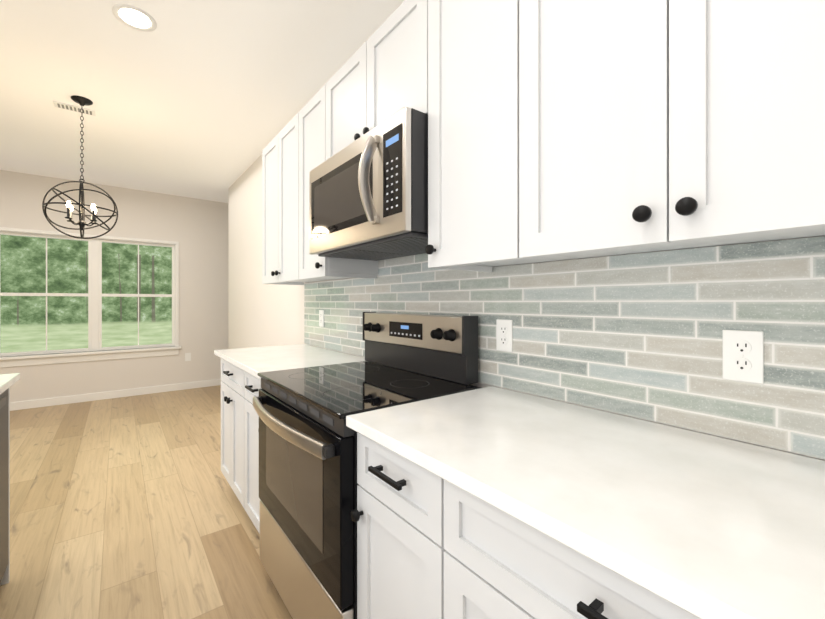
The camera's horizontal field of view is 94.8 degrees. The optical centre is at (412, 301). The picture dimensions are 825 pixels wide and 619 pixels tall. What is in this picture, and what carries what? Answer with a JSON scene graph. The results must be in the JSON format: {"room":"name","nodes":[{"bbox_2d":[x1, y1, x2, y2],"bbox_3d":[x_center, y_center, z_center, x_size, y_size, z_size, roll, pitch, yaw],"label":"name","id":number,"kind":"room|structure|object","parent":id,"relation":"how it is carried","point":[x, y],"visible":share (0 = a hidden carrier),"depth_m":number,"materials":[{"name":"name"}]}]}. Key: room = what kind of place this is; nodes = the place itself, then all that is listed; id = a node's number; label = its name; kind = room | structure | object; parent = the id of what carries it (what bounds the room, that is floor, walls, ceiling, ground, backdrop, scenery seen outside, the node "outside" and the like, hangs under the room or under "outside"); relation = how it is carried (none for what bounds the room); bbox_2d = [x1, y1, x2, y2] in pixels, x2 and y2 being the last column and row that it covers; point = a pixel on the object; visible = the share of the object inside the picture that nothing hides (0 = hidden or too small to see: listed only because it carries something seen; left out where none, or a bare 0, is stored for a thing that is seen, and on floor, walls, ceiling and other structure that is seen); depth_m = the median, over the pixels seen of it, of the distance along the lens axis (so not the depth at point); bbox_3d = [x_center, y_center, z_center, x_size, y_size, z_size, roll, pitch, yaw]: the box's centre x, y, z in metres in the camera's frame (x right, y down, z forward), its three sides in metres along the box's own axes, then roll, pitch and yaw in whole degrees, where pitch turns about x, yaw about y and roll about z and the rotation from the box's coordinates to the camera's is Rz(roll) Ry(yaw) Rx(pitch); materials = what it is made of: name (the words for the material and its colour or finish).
{"room":"kitchen","nodes":[
{"label":"kitchen","id":0,"kind":"room"},
{"bbox_2d":[0,170,227,401],"bbox_3d":[-4.197,-0.125,4.654,5.200,2.720,0.100,0,0,-38],"label":"wall","id":1,"kind":"structure","parent":0,"point":[196,229],"depth_m":5.09,"materials":[{"name":"white paint"}]},
{"bbox_2d":[0,227,180,367],"bbox_3d":[-4.000,-0.052,4.774,1.850,1.575,0.151,0,0,-38],"label":"window","id":2,"kind":"structure","parent":1,"relation":"in","point":[95,295],"depth_m":4.78,"materials":[{"name":"white wood"}]},
{"bbox_2d":[10,379,221,410],"bbox_3d":[-4.162,1.188,4.608,5.196,0.095,0.013,0,0,-38],"label":"baseboard","id":3,"kind":"structure","parent":1,"relation":"attached to","point":[37,403],"depth_m":4.83,"materials":[{"name":"white wood"}]},
{"bbox_2d":[185,353,190,360],"bbox_3d":[-3.187,0.780,5.379,0.072,0.116,0.009,0,0,-38],"label":"outlet","id":4,"kind":"object","parent":1,"relation":"attached to","point":[187,356],"visible":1,"depth_m":5.38,"materials":[{"name":"white plastic"}]},
{"bbox_2d":[0,385,292,618],"bbox_3d":[-1.498,1.285,1.179,5.400,0.100,8.900,0,0,-38],"label":"floor","id":5,"kind":"structure","parent":0,"point":[129,507],"depth_m":2.15,"materials":[{"name":"brown wood"}]},
{"bbox_2d":[0,387,9,585],"bbox_3d":[-1.109,0.793,0.102,0.932,0.884,3.322,0,0,-38],"label":"kitchen island","id":6,"kind":"object","parent":5,"relation":"on","point":[5,578],"visible":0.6,"depth_m":1.67,"materials":[{"name":"white wood"}]},
{"bbox_2d":[0,389,7,582],"bbox_3d":[-1.814,0.801,1.250,0.576,0.868,0.600,0,0,-38],"label":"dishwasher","id":7,"kind":"object","parent":6,"relation":"in","point":[3,480],"visible":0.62,"depth_m":1.59,"materials":[{"name":"grey"}]},
{"bbox_2d":[0,373,19,394],"bbox_3d":[-1.126,0.335,0.081,0.980,0.030,3.370,0,0,-38],"label":"island countertop","id":8,"kind":"structure","parent":6,"relation":"on","point":[7,381],"depth_m":1.57,"materials":[{"name":"white stone"}]},
{"bbox_2d":[221,358,260,533],"bbox_3d":[-0.747,0.793,2.303,0.629,0.884,1.017,0,0,-38],"label":"base cabinet","id":9,"kind":"object","parent":5,"relation":"on","point":[240,388],"visible":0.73,"depth_m":2.10,"materials":[{"name":"white wood"}]},
{"bbox_2d":[214,344,371,378],"bbox_3d":[-0.758,0.335,2.306,0.621,0.030,1.038,0,0,-38],"label":"countertop","id":10,"kind":"structure","parent":9,"relation":"on","point":[254,361],"depth_m":2.19,"materials":[{"name":"white stone"}]},
{"bbox_2d":[253,312,480,618],"bbox_3d":[-0.230,0.644,1.547,0.686,1.182,0.799,0,0,-38],"label":"range","id":11,"kind":"object","parent":5,"relation":"on","point":[308,483],"visible":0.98,"depth_m":1.38,"materials":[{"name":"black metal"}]},
{"bbox_2d":[350,432,413,618],"bbox_3d":[0.206,0.793,1.103,0.596,0.884,0.423,0,0,-38],"label":"base cabinet","id":12,"kind":"object","parent":5,"relation":"on","point":[383,515],"depth_m":0.98,"materials":[{"name":"white wood"}]},
{"bbox_2d":[414,463,699,618],"bbox_3d":[0.533,0.793,0.682,0.596,0.884,0.881,0,0,-38],"label":"base cabinet","id":13,"kind":"object","parent":5,"relation":"on","point":[430,545],"depth_m":0.69,"materials":[{"name":"white wood"}]},
{"bbox_2d":[346,386,824,618],"bbox_3d":[0.817,0.335,0.279,0.621,0.030,2.478,0,0,-38],"label":"countertop","id":14,"kind":"structure","parent":13,"relation":"on","point":[701,525],"depth_m":0.65,"materials":[{"name":"white stone"}]},
{"bbox_2d":[0,0,403,202],"bbox_3d":[-1.498,-1.535,1.179,5.400,0.100,8.900,0,0,-38],"label":"ceiling","id":15,"kind":"structure","parent":0,"point":[204,99],"depth_m":2.55,"materials":[{"name":"white paint"}]},
{"bbox_2d":[53,101,95,115],"bbox_3d":[-2.585,-1.480,2.905,0.240,0.009,0.100,0,0,-38],"label":"ceiling vent","id":16,"kind":"object","parent":15,"relation":"in","point":[71,107],"visible":0.94,"depth_m":2.89,"materials":[{"name":"white metal"}]},
{"bbox_2d":[42,95,117,238],"bbox_3d":[-2.429,-0.975,2.785,0.421,1.020,0.421,0,0,-38],"label":"pendant chandelier","id":17,"kind":"object","parent":15,"relation":"hanging from","point":[81,101],"visible":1,"depth_m":2.77,"materials":[{"name":"black metal"}]},
{"bbox_2d":[112,4,156,31],"bbox_3d":[-1.450,-1.482,1.982,0.190,0.006,0.190,0,0,-38],"label":"recessed light","id":18,"kind":"object","parent":15,"relation":"in","point":[134,17],"visible":1,"depth_m":1.98,"materials":[{"name":"white plastic"}]},
{"bbox_2d":[228,155,824,460],"bbox_3d":[0.085,-0.125,1.832,0.100,2.720,7.990,0,0,-38],"label":"wall","id":19,"kind":"structure","parent":0,"point":[260,314],"depth_m":4.01,"materials":[{"name":"white paint"}]},
{"bbox_2d":[262,84,377,284],"bbox_3d":[-0.643,-0.610,2.393,0.354,0.962,1.052,0,0,-38],"label":"upper cabinet","id":20,"kind":"object","parent":19,"relation":"attached to","point":[293,152],"visible":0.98,"depth_m":2.24,"materials":[{"name":"white wood"}]},
{"bbox_2d":[326,0,427,159],"bbox_3d":[-0.077,-0.863,1.666,0.354,0.456,0.787,0,0,-38],"label":"upper cabinet","id":21,"kind":"object","parent":19,"relation":"attached to","point":[379,76],"visible":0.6,"depth_m":1.50,"materials":[{"name":"white wood"}]},
{"bbox_2d":[309,106,427,260],"bbox_3d":[-0.130,-0.425,1.626,0.485,0.412,0.777,0,0,-38],"label":"over-the-range microwave","id":22,"kind":"object","parent":21,"relation":"attached to","point":[368,195],"visible":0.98,"depth_m":1.35,"materials":[{"name":"silver metal"}]},
{"bbox_2d":[425,0,532,271],"bbox_3d":[0.307,-0.614,1.197,0.322,0.956,0.422,0,0,-38],"label":"upper cabinet","id":23,"kind":"object","parent":19,"relation":"attached to","point":[460,32],"depth_m":1.16,"materials":[{"name":"white wood"}]},
{"bbox_2d":[304,236,824,459],"bbox_3d":[0.502,0.027,1.204,0.011,0.584,4.325,0,0,-38],"label":"tile backsplash","id":24,"kind":"structure","parent":19,"relation":"attached to","point":[639,335],"depth_m":1.02,"materials":[{"name":"grey tile"}]},
{"bbox_2d":[319,310,323,326],"bbox_3d":[-0.639,0.115,2.653,0.009,0.116,0.072,0,0,-38],"label":"outlet","id":25,"kind":"object","parent":24,"relation":"attached to","point":[321,318],"visible":1,"depth_m":2.65,"materials":[{"name":"white plastic"}]},
{"bbox_2d":[496,319,512,351],"bbox_3d":[0.338,0.123,1.397,0.009,0.116,0.072,0,0,-38],"label":"outlet","id":26,"kind":"object","parent":24,"relation":"attached to","point":[504,335],"visible":1,"depth_m":1.39,"materials":[{"name":"white plastic"}]},
{"bbox_2d":[722,330,763,383],"bbox_3d":[0.752,0.123,0.864,0.009,0.116,0.072,0,0,-38],"label":"outlet","id":27,"kind":"object","parent":24,"relation":"attached to","point":[742,355],"visible":1,"depth_m":0.86,"materials":[{"name":"white plastic"}]},
{"bbox_2d":[493,0,824,262],"bbox_3d":[0.608,-0.614,0.810,0.322,0.956,0.794,0,0,-38],"label":"upper cabinet","id":28,"kind":"object","parent":19,"relation":"attached to","point":[559,130],"depth_m":0.74,"materials":[{"name":"white wood"}]},
{"label":"outside","id":29,"kind":"structure","parent":0,"visible":0},
{"bbox_2d":[1,235,171,352],"bbox_3d":[-6.201,-0.515,6.580,14.000,6.500,0.001,0,0,-38],"label":"window glass","id":30,"kind":"object","parent":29,"point":[23,270],"depth_m":6.74,"materials":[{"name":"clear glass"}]}
]}

